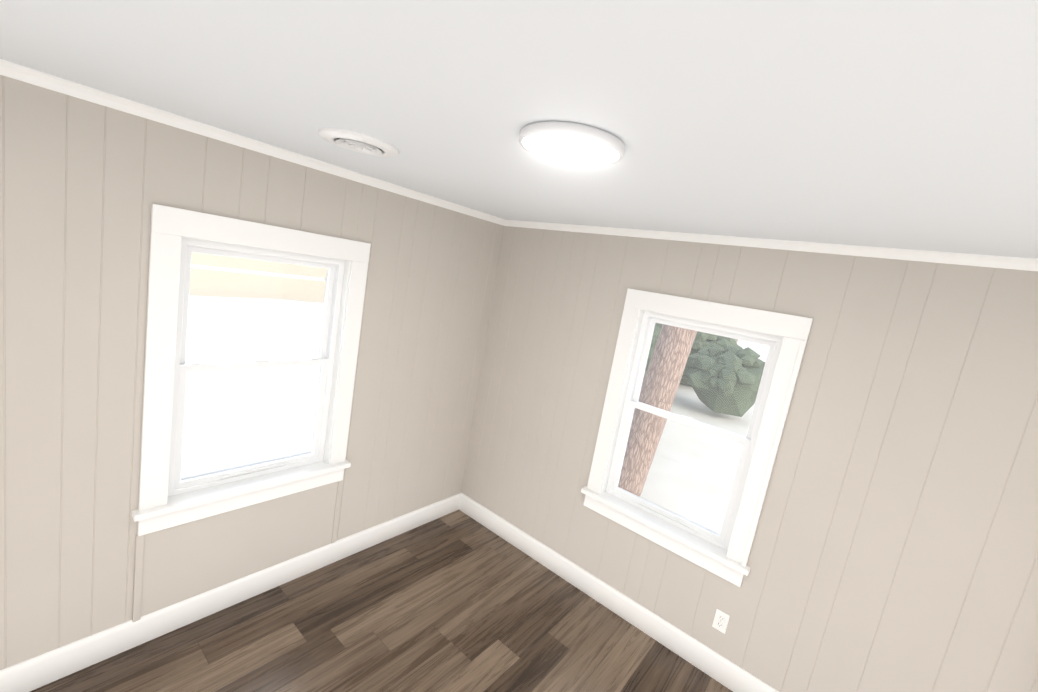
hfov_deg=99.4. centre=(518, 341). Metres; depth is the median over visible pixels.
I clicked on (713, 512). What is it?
ground
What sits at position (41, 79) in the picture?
crown molding
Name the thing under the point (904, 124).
ceiling
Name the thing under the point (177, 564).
panel
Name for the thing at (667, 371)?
trunk
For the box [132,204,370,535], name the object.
window
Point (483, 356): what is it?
trim
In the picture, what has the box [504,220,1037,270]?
crown molding
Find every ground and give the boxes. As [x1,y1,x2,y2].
[181,295,768,533]
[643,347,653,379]
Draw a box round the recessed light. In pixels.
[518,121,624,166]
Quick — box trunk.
[618,324,696,496]
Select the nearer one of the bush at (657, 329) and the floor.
the floor
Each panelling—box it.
[0,75,503,669]
[462,226,1037,691]
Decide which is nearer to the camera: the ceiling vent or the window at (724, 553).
the ceiling vent
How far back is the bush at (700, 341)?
14.37 m
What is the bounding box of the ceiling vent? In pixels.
[318,128,398,156]
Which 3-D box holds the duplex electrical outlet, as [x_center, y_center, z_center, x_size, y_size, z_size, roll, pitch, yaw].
[1.115,1.547,2.431,0.070,0.114,0.009,16,11,37]
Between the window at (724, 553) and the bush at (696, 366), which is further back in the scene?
the bush at (696, 366)
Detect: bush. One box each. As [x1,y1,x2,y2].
[650,325,660,347]
[656,323,742,385]
[682,345,764,416]
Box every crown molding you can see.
[0,59,504,225]
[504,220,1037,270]
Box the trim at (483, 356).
[461,226,504,492]
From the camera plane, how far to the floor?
2.41 m
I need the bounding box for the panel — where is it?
[132,480,342,621]
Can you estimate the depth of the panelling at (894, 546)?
2.11 m
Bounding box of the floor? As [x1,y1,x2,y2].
[30,510,732,691]
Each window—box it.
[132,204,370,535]
[581,288,812,586]
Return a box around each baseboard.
[0,493,460,691]
[459,493,778,691]
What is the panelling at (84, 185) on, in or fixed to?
attached to the wall
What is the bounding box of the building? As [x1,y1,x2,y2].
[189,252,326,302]
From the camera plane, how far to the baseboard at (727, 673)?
2.78 m
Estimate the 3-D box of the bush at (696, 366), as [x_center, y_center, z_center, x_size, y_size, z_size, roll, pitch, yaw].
[5.489,0.934,11.593,2.399,1.779,2.324,16,11,37]
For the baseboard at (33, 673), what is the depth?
2.23 m
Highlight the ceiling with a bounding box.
[0,0,1037,258]
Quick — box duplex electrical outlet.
[712,609,729,633]

